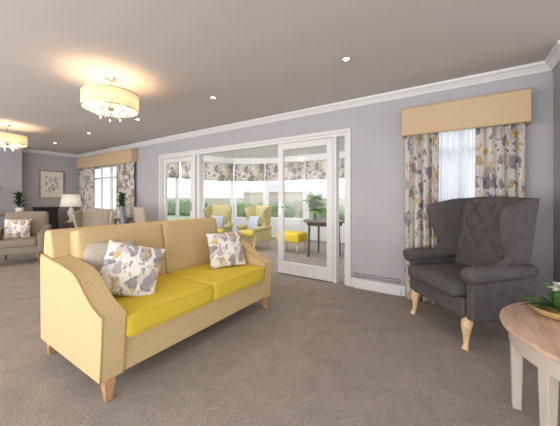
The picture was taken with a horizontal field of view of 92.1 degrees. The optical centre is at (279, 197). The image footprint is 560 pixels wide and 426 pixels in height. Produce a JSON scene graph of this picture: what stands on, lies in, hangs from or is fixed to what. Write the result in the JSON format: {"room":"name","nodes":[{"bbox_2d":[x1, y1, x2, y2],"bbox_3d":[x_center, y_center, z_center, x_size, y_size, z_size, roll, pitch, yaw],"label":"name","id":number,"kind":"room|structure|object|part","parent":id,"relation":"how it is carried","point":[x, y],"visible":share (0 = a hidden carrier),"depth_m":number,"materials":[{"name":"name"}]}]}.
{"room":"care facility","nodes":[
{"label":"care facility","id":0,"kind":"room"},
{"bbox_2d":[0,148,21,225],"bbox_3d":[-7.205,-0.055,6.150,0.300,2.490,1.900,0,0,33],"label":"wall","id":1,"kind":"structure","parent":0,"point":[10,161],"depth_m":6.67,"materials":[{"name":"paint"}]},
{"bbox_2d":[22,152,78,228],"bbox_3d":[-7.556,-0.055,6.067,0.200,2.490,5.180,0,0,33],"label":"wall","id":2,"kind":"structure","parent":0,"point":[32,163],"depth_m":7.53,"materials":[{"name":"paint"}]},
{"bbox_2d":[22,148,78,157],"bbox_3d":[-6.408,-1.258,7.588,0.076,0.085,1.380,0,0,33],"label":"trim","id":3,"kind":"structure","parent":2,"relation":"attached to","point":[23,149],"depth_m":7.53,"materials":[{"name":"white paint"}]},
{"bbox_2d":[39,170,63,197],"bbox_3d":[-6.422,-0.380,7.608,0.023,0.770,0.560,0,0,33],"label":"picture frame","id":4,"kind":"object","parent":2,"relation":"attached to","point":[51,183],"visible":0.86,"depth_m":7.59,"materials":[{"name":"beige paper"}]},
{"bbox_2d":[45,176,58,191],"bbox_3d":[-6.421,-0.380,7.608,0.003,0.440,0.300,0,0,33],"label":"print","id":5,"kind":"object","parent":4,"relation":"attached to","point":[51,182],"depth_m":7.61},
{"bbox_2d":[203,156,233,231],"bbox_3d":[-1.878,-0.020,8.152,0.985,2.420,0.120,0,0,-33],"label":"wall","id":6,"kind":"structure","parent":0,"point":[205,158],"depth_m":8.13,"materials":[{"name":"white paint"}]},
{"bbox_2d":[203,163,232,218],"bbox_3d":[-1.873,-0.185,8.143,0.985,1.650,0.060,0,0,-33],"label":"window","id":7,"kind":"structure","parent":6,"relation":"in","point":[231,182],"depth_m":7.89,"materials":[{"name":"white plastic"}]},
{"bbox_2d":[204,162,232,180],"bbox_3d":[-1.807,-0.780,8.042,0.885,0.542,0.046,0,0,-33],"label":"blind","id":8,"kind":"object","parent":7,"relation":"attached to","point":[214,171],"visible":1,"depth_m":8.03,"materials":[{"name":"multicoloured fabric"}]},
{"bbox_2d":[234,158,264,230],"bbox_3d":[-0.938,-0.020,8.410,0.986,2.420,0.120,0,0,2],"label":"wall","id":9,"kind":"structure","parent":0,"point":[237,222],"depth_m":8.36,"materials":[{"name":"white paint"}]},
{"bbox_2d":[234,165,265,218],"bbox_3d":[-0.938,-0.185,8.400,0.986,1.650,0.060,0,0,2],"label":"window","id":10,"kind":"structure","parent":9,"relation":"in","point":[264,181],"depth_m":8.39,"materials":[{"name":"white plastic"}]},
{"bbox_2d":[235,164,263,180],"bbox_3d":[-0.943,-0.780,8.279,0.886,0.542,0.046,0,0,2],"label":"blind","id":11,"kind":"object","parent":10,"relation":"attached to","point":[243,172],"visible":1,"depth_m":8.28,"materials":[{"name":"multicoloured fabric"}]},
{"bbox_2d":[203,137,344,157],"bbox_3d":[0.017,-1.280,6.331,5.450,0.100,3.150,0,0,33],"label":"ceiling","id":12,"kind":"structure","parent":0,"point":[267,152],"depth_m":7.30,"materials":[{"name":"white paint"}]},
{"bbox_2d":[0,0,559,154],"bbox_3d":[-2.208,-1.360,2.607,12.940,0.120,5.180,0,0,33],"label":"ceiling","id":13,"kind":"structure","parent":0,"point":[258,58],"depth_m":2.41,"materials":[{"name":"paint"}]},
{"bbox_2d":[0,124,27,151],"bbox_3d":[-4.873,-1.070,4.820,0.546,0.460,0.546,0,0,10],"label":"chandelier","id":14,"kind":"object","parent":13,"relation":"hanging from","point":[7,139],"visible":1,"depth_m":4.77,"materials":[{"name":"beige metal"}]},
{"bbox_3d":[-4.873,-1.040,4.820,0.533,0.170,0.533,0,0,10],"label":"lamp shade","id":15,"kind":"part","parent":14,"relation":"part of","materials":[{"name":"beige fabric"}]},
{"bbox_2d":[80,75,138,121],"bbox_3d":[-1.831,-1.070,2.925,0.546,0.460,0.546,0,0,33],"label":"chandelier","id":16,"kind":"object","parent":13,"relation":"hanging from","point":[100,99],"visible":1,"depth_m":2.81,"materials":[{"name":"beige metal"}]},
{"bbox_3d":[-1.831,-1.085,2.925,0.070,0.370,0.068,0,0,33],"label":"stem","id":17,"kind":"part","parent":16,"relation":"part of","materials":[{"name":"silver metal"}]},
{"bbox_2d":[341,57,350,61],"bbox_3d":[0.620,-1.297,2.529,0.092,0.006,0.092,0,0,33],"label":"recessed light","id":18,"kind":"object","parent":13,"relation":"in","point":[344,59],"visible":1,"depth_m":2.53,"materials":[{"name":"silver metal"}]},
{"bbox_2d":[0,237,559,425],"bbox_3d":[-1.388,1.240,3.875,12.940,0.100,9.400,0,0,33],"label":"floor","id":19,"kind":"structure","parent":0,"point":[321,352],"depth_m":1.87,"materials":[{"name":"carpet"}]},
{"bbox_2d":[0,211,51,262],"bbox_3d":[-4.851,0.729,5.089,0.770,0.930,0.842,0,0,-31],"label":"armchair","id":20,"kind":"object","parent":19,"relation":"on","point":[39,225],"visible":0.85,"depth_m":4.93,"materials":[{"name":"beige fabric"}]},
{"bbox_3d":[-5.110,0.762,4.870,0.100,0.455,0.736,0,0,-31],"label":"arm","id":21,"kind":"part","parent":20,"relation":"part of","materials":[{"name":"beige fabric"}]},
{"bbox_2d":[3,219,30,238],"bbox_3d":[-4.935,0.580,5.074,0.380,0.361,0.173,0,0,-31],"label":"cushion","id":22,"kind":"object","parent":20,"relation":"on","point":[13,228],"visible":0.88,"depth_m":5.03,"materials":[{"name":"multicoloured fabric"}]},
{"bbox_2d":[0,236,36,248],"bbox_3d":[-4.804,0.815,5.011,0.572,0.170,0.612,0,0,-31],"label":"seat cushion","id":23,"kind":"object","parent":20,"relation":"on","point":[30,242],"depth_m":4.81,"materials":[{"name":"beige fabric"}]},
{"bbox_3d":[-4.827,0.935,5.050,0.600,0.130,0.670,0,0,-31],"label":"seat","id":24,"kind":"part","parent":20,"relation":"part of","materials":[{"name":"beige fabric"}]},
{"bbox_3d":[-5.000,0.620,5.336,0.658,0.718,0.210,0,-10,-31],"label":"backrest","id":25,"kind":"part","parent":20,"relation":"part of","materials":[{"name":"beige fabric"}]},
{"bbox_3d":[-4.405,1.089,4.930,0.052,0.205,0.060,0,0,-31],"label":"leg","id":26,"kind":"part","parent":20,"relation":"part of","materials":[{"name":"brown wood"}]},
{"bbox_3d":[-4.537,0.762,5.217,0.100,0.455,0.736,0,0,-31],"label":"arm","id":27,"kind":"part","parent":20,"relation":"part of","materials":[{"name":"beige fabric"}]},
{"bbox_2d":[32,207,58,229],"bbox_3d":[-6.311,0.715,7.274,0.420,0.950,0.470,0,0,33],"label":"fireplace","id":28,"kind":"object","parent":19,"relation":"on","point":[53,211],"visible":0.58,"depth_m":7.24,"materials":[{"name":"black paint"}]},
{"bbox_3d":[-6.101,0.695,7.267,0.019,0.790,0.206,0,0,33],"label":"door","id":29,"kind":"part","parent":28,"relation":"part of","materials":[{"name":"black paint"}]},
{"bbox_2d":[72,209,113,227],"bbox_3d":[-3.618,0.712,5.253,0.686,0.971,0.628,0,0,-27],"label":"armchair","id":30,"kind":"object","parent":19,"relation":"on","point":[90,217],"visible":0.45,"depth_m":5.38,"materials":[{"name":"beige fabric"}]},
{"bbox_3d":[-3.714,0.565,5.441,0.490,0.683,0.136,0,-9,-27],"label":"backrest","id":31,"kind":"part","parent":30,"relation":"part of","materials":[{"name":"beige fabric"}]},
{"bbox_2d":[119,206,126,223],"bbox_3d":[-3.006,0.679,5.602,0.556,1.024,0.489,0,0,-27],"label":"dining chair","id":32,"kind":"object","parent":19,"relation":"on","point":[123,218],"visible":0.17,"depth_m":5.30,"materials":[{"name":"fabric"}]},
{"bbox_2d":[113,218,132,224],"bbox_3d":[-3.593,0.826,6.136,0.450,0.731,0.450,0,0,33],"label":"table","id":33,"kind":"object","parent":19,"relation":"on","point":[114,219],"visible":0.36,"depth_m":6.06,"materials":[{"name":"brown wood"}]},
{"bbox_2d":[112,192,126,217],"bbox_3d":[-3.592,0.158,6.095,0.348,0.603,0.315,0,0,33],"label":"potted plant","id":34,"kind":"object","parent":33,"relation":"on","point":[121,197],"visible":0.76,"depth_m":6.09,"materials":[{"name":"green plant"}]},
{"bbox_2d":[133,207,147,222],"bbox_3d":[-2.510,0.679,5.300,0.489,1.024,0.556,0,0,43],"label":"dining chair","id":35,"kind":"object","parent":19,"relation":"on","point":[140,215],"visible":0.24,"depth_m":5.02,"materials":[{"name":"beige fabric"}]},
{"bbox_2d":[40,217,271,402],"bbox_3d":[-0.952,0.714,2.492,0.984,0.952,1.692,0,0,33],"label":"sofa","id":36,"kind":"object","parent":19,"relation":"on","point":[103,334],"visible":0.9,"depth_m":1.98,"materials":[{"name":"yellow fabric"}]},
{"bbox_3d":[-1.735,1.120,2.063,0.080,0.140,0.067,0,0,33],"label":"leg","id":37,"kind":"part","parent":36,"relation":"part of","materials":[{"name":"beige wood"}]},
{"bbox_3d":[-1.377,0.745,1.841,0.977,0.639,0.135,0,0,33],"label":"arm","id":38,"kind":"part","parent":36,"relation":"part of"},
{"bbox_2d":[82,240,133,271],"bbox_3d":[-1.341,0.505,2.106,0.381,0.353,0.178,0,0,-35],"label":"cushion","id":39,"kind":"object","parent":36,"relation":"on","point":[94,253],"visible":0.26,"depth_m":2.05,"materials":[{"name":"beige fabric"}]},
{"bbox_3d":[-1.023,1.120,1.603,0.067,0.140,0.067,0,0,33],"label":"leg","id":40,"kind":"part","parent":36,"relation":"part of","materials":[{"name":"beige wood"}]},
{"bbox_2d":[69,223,165,275],"bbox_3d":[-1.363,0.498,2.334,0.185,0.514,0.714,-11,-6,32],"label":"cushion","id":41,"kind":"object","parent":36,"relation":"on","point":[153,235],"depth_m":2.29,"materials":[{"name":"fabric"}]},
{"bbox_3d":[-1.271,0.651,2.698,0.224,0.817,1.650,0,0,33],"label":"backrest","id":42,"kind":"part","parent":36,"relation":"part of","materials":[{"name":"beige fabric"}]},
{"bbox_2d":[99,240,165,296],"bbox_3d":[-1.135,0.545,2.056,0.495,0.440,0.258,0,0,-24],"label":"cushion","id":43,"kind":"object","parent":36,"relation":"on","point":[130,270],"visible":0.84,"depth_m":2.01,"materials":[{"name":"multicoloured fabric"}]},
{"bbox_2d":[113,274,212,336],"bbox_3d":[-1.033,0.785,2.122,0.712,0.143,0.710,0,0,33],"label":"seat cushion","id":44,"kind":"object","parent":36,"relation":"on","point":[175,296],"depth_m":1.93,"materials":[{"name":"yellow fabric"}]},
{"bbox_2d":[160,218,216,273],"bbox_3d":[-0.977,0.498,2.931,0.185,0.514,0.714,-11,-6,32],"label":"cushion","id":45,"kind":"object","parent":36,"relation":"on","point":[185,242],"depth_m":2.79,"materials":[{"name":"beige fabric"}]},
{"bbox_2d":[167,262,263,299],"bbox_3d":[-0.648,0.785,2.718,0.712,0.143,0.710,0,0,33],"label":"seat cushion","id":46,"kind":"object","parent":36,"relation":"on","point":[227,281],"depth_m":2.56,"materials":[{"name":"yellow fabric"}]},
{"bbox_2d":[206,230,245,269],"bbox_3d":[-0.566,0.540,2.844,0.386,0.365,0.190,0,0,-31],"label":"cushion","id":47,"kind":"object","parent":36,"relation":"on","point":[225,249],"visible":0.98,"depth_m":2.79,"materials":[{"name":"multicoloured fabric"}]},
{"bbox_3d":[-0.533,0.745,3.147,0.977,0.639,0.135,0,0,33],"label":"arm","id":48,"kind":"part","parent":36,"relation":"part of"},
{"bbox_3d":[-0.170,1.120,2.921,0.067,0.140,0.067,0,0,33],"label":"leg","id":49,"kind":"part","parent":36,"relation":"part of","materials":[{"name":"beige wood"}]},
{"bbox_2d":[203,205,232,232],"bbox_3d":[-1.536,0.688,6.639,0.720,1.020,0.659,0,0,8],"label":"armchair","id":50,"kind":"object","parent":19,"relation":"on","point":[215,210],"visible":0.49,"depth_m":6.78,"materials":[{"name":"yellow fabric"}]},
{"bbox_2d":[211,215,223,228],"bbox_3d":[-1.544,0.590,6.597,0.343,0.327,0.144,0,0,6],"label":"cushion","id":51,"kind":"object","parent":50,"relation":"on","point":[219,219],"visible":0.56,"depth_m":6.55,"materials":[{"name":"blue fabric"}]},
{"bbox_2d":[217,228,223,232],"bbox_3d":[-1.544,0.808,6.579,0.491,0.151,0.533,0,0,8],"label":"seat cushion","id":52,"kind":"object","parent":50,"relation":"on","point":[219,230],"depth_m":6.33,"materials":[{"name":"yellow fabric"}]},
{"bbox_3d":[-1.505,0.534,6.859,0.514,0.717,0.143,0,-9,8],"label":"backrest","id":53,"kind":"part","parent":50,"relation":"part of","materials":[{"name":"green fabric"}]},
{"bbox_3d":[-1.257,0.837,6.599,0.059,0.302,0.479,0,0,8],"label":"arm","id":54,"kind":"part","parent":50,"relation":"part of","materials":[{"name":"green fabric"}]},
{"bbox_2d":[237,205,271,248],"bbox_3d":[-0.583,0.688,6.320,0.720,1.020,0.659,0,0,45],"label":"armchair","id":55,"kind":"object","parent":19,"relation":"on","point":[262,232],"visible":0.79,"depth_m":6.19,"materials":[{"name":"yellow fabric"}]},
{"bbox_2d":[240,230,253,236],"bbox_3d":[-0.626,0.808,6.277,0.491,0.151,0.533,0,0,45],"label":"seat cushion","id":56,"kind":"object","parent":55,"relation":"on","point":[244,233],"depth_m":6.05,"materials":[{"name":"yellow fabric"}]},
{"bbox_3d":[-0.592,0.923,6.311,0.504,0.139,0.483,0,0,45],"label":"seat","id":57,"kind":"part","parent":55,"relation":"part of","materials":[{"name":"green fabric"}]},
{"bbox_2d":[247,216,259,229],"bbox_3d":[-0.622,0.590,6.274,0.360,0.346,0.148,0,0,45],"label":"cushion","id":58,"kind":"object","parent":55,"relation":"on","point":[253,221],"visible":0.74,"depth_m":6.22,"materials":[{"name":"blue fabric"}]},
{"bbox_3d":[-0.427,0.534,6.477,0.514,0.717,0.143,0,-9,45],"label":"backrest","id":59,"kind":"part","parent":55,"relation":"part of","materials":[{"name":"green fabric"}]},
{"bbox_3d":[-0.385,0.837,6.120,0.059,0.302,0.479,0,0,45],"label":"arm","id":60,"kind":"part","parent":55,"relation":"part of","materials":[{"name":"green fabric"}]},
{"bbox_2d":[276,231,306,254],"bbox_3d":[0.262,0.966,5.964,0.569,0.451,0.469,0,0,33],"label":"footstool","id":61,"kind":"object","parent":19,"relation":"on","point":[296,237],"visible":0.85,"depth_m":5.76,"materials":[{"name":"yellow fabric"}]},
{"bbox_2d":[276,231,306,242],"bbox_3d":[0.262,0.850,5.964,0.569,0.220,0.469,0,0,33],"label":"seat cushion","id":62,"kind":"object","parent":61,"relation":"on","point":[289,236],"depth_m":5.75,"materials":[{"name":"yellow fabric"}]},
{"bbox_2d":[303,219,344,256],"bbox_3d":[0.908,0.823,5.546,0.860,0.736,0.860,0,0,33],"label":"side table","id":63,"kind":"object","parent":19,"relation":"on","point":[310,222],"visible":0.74,"depth_m":5.46,"materials":[{"name":"brown wood"}]},
{"bbox_3d":[0.591,0.840,5.478,0.058,0.701,0.056,0,0,33],"label":"leg","id":64,"kind":"part","parent":63,"relation":"part of","materials":[{"name":"brown wood"}]},
{"bbox_2d":[300,191,326,217],"bbox_3d":[0.727,0.150,5.622,0.683,0.609,0.703,0,0,33],"label":"arrangement","id":65,"kind":"object","parent":63,"relation":"on","point":[315,205],"visible":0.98,"depth_m":5.51,"materials":[{"name":"green plant"}]},
{"bbox_3d":[0.840,0.840,5.864,0.058,0.701,0.056,0,0,33],"label":"leg","id":66,"kind":"part","parent":63,"relation":"part of","materials":[{"name":"brown wood"}]},
{"bbox_2d":[354,282,400,295],"bbox_3d":[1.226,1.155,3.433,0.570,0.070,0.026,0,0,33],"label":"heater","id":67,"kind":"object","parent":19,"relation":"on","point":[356,285],"visible":1,"depth_m":3.41,"materials":[{"name":"white paint"}]},
{"bbox_2d":[403,196,539,350],"bbox_3d":[1.700,0.592,2.488,0.781,1.214,0.939,0,0,-7],"label":"armchair","id":68,"kind":"object","parent":19,"relation":"on","point":[480,266],"visible":1,"depth_m":2.29,"materials":[{"name":"grey fabric"}]},
{"bbox_3d":[1.401,1.057,2.778,0.115,0.283,0.084,0,0,19],"label":"leg","id":69,"kind":"part","parent":68,"relation":"part of","materials":[{"name":"brown wood"}]},
{"bbox_3d":[1.651,0.770,2.853,0.570,0.360,0.077,0,0,-7],"label":"arm","id":70,"kind":"part","parent":68,"relation":"part of","materials":[{"name":"grey fabric"}]},
{"bbox_2d":[408,263,470,296],"bbox_3d":[1.627,0.735,2.479,0.635,0.180,0.644,0,0,-7],"label":"seat cushion","id":71,"kind":"object","parent":68,"relation":"on","point":[444,279],"depth_m":2.39,"materials":[{"name":"grey fabric"}]},
{"bbox_3d":[1.685,0.873,2.486,0.575,0.165,0.660,0,0,-7],"label":"seat","id":72,"kind":"part","parent":68,"relation":"part of","materials":[{"name":"grey fabric"}]},
{"bbox_3d":[1.481,1.057,2.134,0.115,0.283,0.084,0,0,-33],"label":"leg","id":73,"kind":"part","parent":68,"relation":"part of","materials":[{"name":"brown wood"}]},
{"bbox_3d":[1.961,0.409,2.521,0.170,0.854,0.673,9,-1,-7],"label":"backrest","id":74,"kind":"part","parent":68,"relation":"part of","materials":[{"name":"grey fabric"}]},
{"bbox_3d":[1.742,0.770,2.122,0.570,0.360,0.077,0,0,-7],"label":"arm","id":75,"kind":"part","parent":68,"relation":"part of","materials":[{"name":"grey fabric"}]},
{"bbox_2d":[499,302,559,425],"bbox_3d":[1.744,0.942,1.278,1.096,0.497,1.096,0,0,33],"label":"coffee table","id":76,"kind":"object","parent":19,"relation":"on","point":[533,336],"visible":0.88,"depth_m":1.37,"materials":[{"name":"brown wood"}]},
{"bbox_3d":[1.345,0.957,1.536,0.056,0.466,0.058,0,0,33],"label":"leg","id":77,"kind":"part","parent":76,"relation":"part of","materials":[{"name":"beige paint"}]},
{"bbox_2d":[518,281,559,320],"bbox_3d":[1.607,0.579,1.602,0.324,0.228,0.344,0,0,-22],"label":"flower bowl","id":78,"kind":"object","parent":76,"relation":"on","point":[550,308],"visible":1,"depth_m":1.59,"materials":[{"name":"brown wood"}]},
{"bbox_3d":[1.269,0.957,1.277,0.056,0.466,0.058,0,0,0],"label":"leg","id":79,"kind":"part","parent":76,"relation":"part of","materials":[{"name":"beige paint"}]},
{"bbox_3d":[-5.902,0.925,7.630,0.410,0.530,0.410,0,0,33],"label":"table","id":80,"kind":"object","parent":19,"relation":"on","visible":0},
{"bbox_2d":[60,194,81,221],"bbox_3d":[-5.902,0.280,7.630,0.504,0.760,0.504,0,0,33],"label":"table lamp","id":81,"kind":"object","parent":80,"relation":"on","point":[67,200],"visible":0.88,"depth_m":7.49,"materials":[{"name":"white fabric"}]},
{"bbox_3d":[-5.902,0.070,7.630,0.504,0.341,0.504,0,0,33],"label":"lamp shade","id":82,"kind":"part","parent":81,"relation":"part of","materials":[{"name":"white fabric"}]},
{"bbox_3d":[-6.453,0.790,6.318,0.360,0.800,0.760,0,0,33],"label":"console table","id":83,"kind":"object","parent":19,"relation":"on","visible":0},
{"bbox_2d":[11,191,28,211],"bbox_3d":[-6.271,0.114,6.505,0.403,0.552,0.333,0,0,33],"label":"potted plant","id":84,"kind":"object","parent":83,"relation":"on","point":[18,194],"visible":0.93,"depth_m":6.50,"materials":[{"name":"green plant"}]},
{"bbox_3d":[-6.312,0.310,6.537,0.160,0.160,0.160,0,0,33],"label":"pot","id":85,"kind":"part","parent":84,"relation":"part of","materials":[{"name":"white ceramic"}]},
{"bbox_2d":[265,155,304,236],"bbox_3d":[0.165,-0.020,8.093,1.309,2.420,0.120,0,0,26],"label":"wall","id":86,"kind":"structure","parent":0,"point":[289,225],"depth_m":7.98,"materials":[{"name":"white paint"}]},
{"bbox_2d":[266,163,305,219],"bbox_3d":[0.161,-0.185,8.084,1.309,1.650,0.060,0,0,26],"label":"window","id":87,"kind":"structure","parent":86,"relation":"in","point":[304,164],"depth_m":7.79,"materials":[{"name":"white plastic"}]},
{"bbox_2d":[265,161,302,180],"bbox_3d":[0.107,-0.780,7.975,1.209,0.542,0.047,0,0,26],"label":"blind","id":88,"kind":"object","parent":87,"relation":"attached to","point":[292,170],"visible":0.83,"depth_m":7.92,"materials":[{"name":"multicoloured fabric"}]},
{"bbox_2d":[305,151,344,242],"bbox_3d":[1.346,-0.020,7.419,1.400,2.420,0.120,0,0,33],"label":"wall","id":89,"kind":"structure","parent":0,"point":[313,229],"depth_m":7.49,"materials":[{"name":"white paint"}]},
{"bbox_2d":[306,179,308,218],"bbox_3d":[1.340,-0.185,7.411,1.400,1.650,0.060,0,0,33],"label":"window","id":90,"kind":"structure","parent":89,"relation":"in","point":[307,180],"depth_m":7.74,"materials":[{"name":"white plastic"}]},
{"bbox_2d":[305,158,344,178],"bbox_3d":[1.274,-0.780,7.309,1.300,0.542,0.046,0,0,33],"label":"blind","id":91,"kind":"object","parent":89,"relation":"attached to","point":[315,169],"visible":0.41,"depth_m":7.42,"materials":[{"name":"multicoloured fabric"}]},
{"bbox_2d":[100,71,552,300],"bbox_3d":[-1.767,-0.115,5.508,10.530,2.610,0.170,0,0,33],"label":"wall","id":92,"kind":"structure","parent":0,"point":[377,142],"depth_m":3.42,"materials":[{"name":"paint"}]},
{"bbox_2d":[94,165,115,210],"bbox_3d":[-4.587,-0.275,7.362,2.200,1.230,0.060,0,0,33],"label":"window","id":93,"kind":"structure","parent":92,"relation":"in","point":[101,168],"depth_m":7.62,"materials":[{"name":"white plastic"}]},
{"bbox_2d":[77,148,137,169],"bbox_3d":[-4.697,-1.000,7.201,3.002,0.320,0.168,0,0,33],"label":"pelmet","id":94,"kind":"object","parent":92,"relation":"attached to","point":[128,155],"visible":0.97,"depth_m":6.89,"materials":[{"name":"beige fabric"}]},
{"bbox_2d":[79,167,93,209],"bbox_3d":[-5.545,0.033,7.755,0.875,2.285,0.094,0,0,33],"label":"curtain","id":95,"kind":"object","parent":94,"relation":"hanging from","point":[86,176],"visible":0.52,"depth_m":7.75,"materials":[{"name":"multicoloured fabric"}]},
{"bbox_2d":[116,162,134,224],"bbox_3d":[-3.817,0.032,6.638,0.818,2.286,0.095,0,0,33],"label":"curtain","id":96,"kind":"object","parent":94,"relation":"hanging from","point":[124,171],"visible":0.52,"depth_m":6.54,"materials":[{"name":"multicoloured fabric"}]},
{"bbox_2d":[163,156,191,220],"bbox_3d":[-2.167,0.164,5.694,0.995,2.028,0.104,0,0,33],"label":"door","id":97,"kind":"structure","parent":92,"relation":"in","point":[166,162],"depth_m":5.92,"materials":[{"name":"white paint"}]},
{"bbox_2d":[161,132,346,284],"bbox_3d":[-0.827,0.145,4.870,4.240,2.090,0.120,0,0,33],"label":"door frame","id":98,"kind":"structure","parent":92,"relation":"attached to","point":[197,158],"depth_m":4.02,"materials":[{"name":"white paint"}]},
{"bbox_2d":[159,128,350,285],"bbox_3d":[-0.865,0.122,4.812,4.330,2.135,0.018,0,0,33],"label":"trim","id":99,"kind":"structure","parent":92,"relation":"attached to","point":[348,130],"depth_m":3.68,"materials":[{"name":"white paint"}]},
{"bbox_2d":[278,137,332,281],"bbox_3d":[0.350,0.164,4.029,0.920,2.028,0.104,0,0,33],"label":"door","id":100,"kind":"structure","parent":92,"relation":"in","point":[304,270],"depth_m":3.99,"materials":[{"name":"white paint"}]},
{"bbox_2d":[78,61,552,157],"bbox_3d":[-1.749,-1.258,5.350,10.330,0.085,0.076,0,0,33],"label":"trim","id":101,"kind":"structure","parent":92,"relation":"attached to","point":[537,67],"depth_m":3.46,"materials":[{"name":"white paint"}]},
{"bbox_2d":[353,275,400,283],"bbox_3d":[1.227,1.035,3.452,0.590,0.012,0.031,0,0,33],"label":"pipe","id":102,"kind":"object","parent":92,"relation":"attached to","point":[353,275],"visible":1,"depth_m":3.43,"materials":[{"name":"metal"}]},
{"bbox_2d":[354,273,400,280],"bbox_3d":[1.227,1.000,3.452,0.590,0.012,0.031,0,0,33],"label":"pipe","id":103,"kind":"object","parent":92,"relation":"attached to","point":[354,273],"visible":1,"depth_m":3.42,"materials":[{"name":"metal"}]},
{"bbox_2d":[351,277,422,299],"bbox_3d":[-1.734,1.130,5.375,10.330,0.120,0.018,0,0,33],"label":"baseboard","id":104,"kind":"structure","parent":92,"relation":"attached to","point":[363,281],"depth_m":3.43,"materials":[{"name":"white paint"}]},
{"bbox_2d":[401,87,531,138],"bbox_3d":[1.931,-0.875,2.902,1.132,0.320,0.188,0,0,33],"label":"pelmet","id":105,"kind":"object","parent":92,"relation":"attached to","point":[514,106],"visible":0.96,"depth_m":2.78,"materials":[{"name":"beige fabric"}]},
{"bbox_2d":[404,133,438,303],"bbox_3d":[1.620,0.087,3.102,0.359,2.175,0.130,0,0,33],"label":"curtain","id":106,"kind":"object","parent":105,"relation":"hanging from","point":[421,164],"visible":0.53,"depth_m":3.10,"materials":[{"name":"multicoloured fabric"}]},
{"bbox_2d":[475,123,525,197],"bbox_3d":[2.228,0.087,2.738,0.410,2.175,0.104,0,0,33],"label":"curtain","id":107,"kind":"object","parent":92,"relation":"attached to","point":[500,151],"visible":0.32,"depth_m":2.72,"materials":[{"name":"multicoloured fabric"}]},
{"bbox_3d":[2.046,-0.275,3.071,0.820,1.230,0.060,0,0,33],"label":"window","id":108,"kind":"structure","parent":92,"relation":"in","visible":0},
{"bbox_2d":[439,128,475,201],"bbox_3d":[2.015,-0.285,3.008,0.782,1.192,0.046,0,0,33],"label":"sheer curtain","id":109,"kind":"object","parent":108,"relation":"hanging from","point":[456,148],"visible":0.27,"depth_m":3.02,"materials":[{"name":"white fabric"}]},
{"bbox_2d":[553,63,559,284],"bbox_3d":[2.634,-0.055,2.387,0.250,2.490,0.630,0,0,33],"label":"wall","id":110,"kind":"structure","parent":0,"point":[556,72],"depth_m":2.50,"materials":[{"name":"paint"}]},
{"bbox_2d":[545,40,559,70],"bbox_3d":[2.451,-1.258,2.404,0.076,0.085,0.460,0,0,33],"label":"trim","id":111,"kind":"structure","parent":110,"relation":"attached to","point":[552,60],"depth_m":2.41,"materials":[{"name":"white paint"}]},
{"bbox_3d":[-2.743,-0.020,7.193,0.120,2.420,1.600,0,0,33],"label":"wall","id":112,"kind":"structure","parent":0,"visible":0},
{"bbox_2d":[175,162,180,219],"bbox_3d":[-2.734,-0.185,7.188,0.060,1.650,1.600,0,0,33],"label":"window","id":113,"kind":"structure","parent":112,"relation":"in","point":[176,179],"depth_m":7.17,"materials":[{"name":"white plastic"}]},
{"bbox_2d":[168,163,179,177],"bbox_3d":[-2.845,-0.780,6.795,0.046,0.542,0.720,0,0,33],"label":"blind","id":114,"kind":"object","parent":113,"relation":"attached to","point":[173,168],"visible":0.31,"depth_m":6.95,"materials":[{"name":"multicoloured fabric"}]},
{"bbox_2d":[181,161,189,178],"bbox_3d":[-2.421,-0.780,7.450,0.046,0.542,0.720,0,0,33],"label":"blind","id":115,"kind":"object","parent":112,"relation":"attached to","point":[185,166],"visible":0.34,"depth_m":7.27,"materials":[{"name":"multicoloured fabric"}]},
{"label":"outside","id":116,"kind":"structure","parent":0,"visible":0},
{"bbox_2d":[113,208,316,219],"bbox_3d":[9.882,1.490,33.685,60.000,0.100,52.700,0,0,33],"label":"lawn","id":117,"kind":"structure","parent":116,"point":[170,216],"depth_m":19.94,"materials":[{"name":"green plant"}]},
{"bbox_2d":[168,199,207,215],"bbox_3d":[-8.630,0.741,23.439,5.289,1.398,1.960,0,0,33],"label":"hedge","id":118,"kind":"object","parent":117,"relation":"on","point":[184,209],"visible":0.32,"depth_m":22.35,"materials":[{"name":"green plant"}]},
{"bbox_2d":[168,198,344,217],"bbox_3d":[0.121,0.715,21.378,44.980,1.450,0.030,0,0,33],"label":"fence","id":119,"kind":"object","parent":117,"relation":"on","point":[296,203],"visible":0.16,"depth_m":21.83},
{"bbox_2d":[233,202,294,217],"bbox_3d":[-1.409,0.842,19.952,5.268,1.197,1.705,0,0,33],"label":"hedge","id":120,"kind":"object","parent":117,"relation":"on","point":[289,211],"visible":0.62,"depth_m":18.93,"materials":[{"name":"green plant"}]},
{"bbox_2d":[241,184,310,197],"bbox_3d":[-0.746,-0.660,54.078,12.800,4.200,6.800,0,0,33],"label":"bungalow","id":121,"kind":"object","parent":117,"relation":"on","point":[290,190],"visible":0.6,"depth_m":51.33,"materials":[{"name":"white"}]},
{"bbox_2d":[317,205,344,219],"bbox_3d":[4.369,0.951,16.786,4.206,0.978,1.556,0,0,33],"label":"hedge","id":122,"kind":"object","parent":117,"relation":"on","point":[323,215],"visible":0.16,"depth_m":16.84,"materials":[{"name":"green plant"}]}
]}

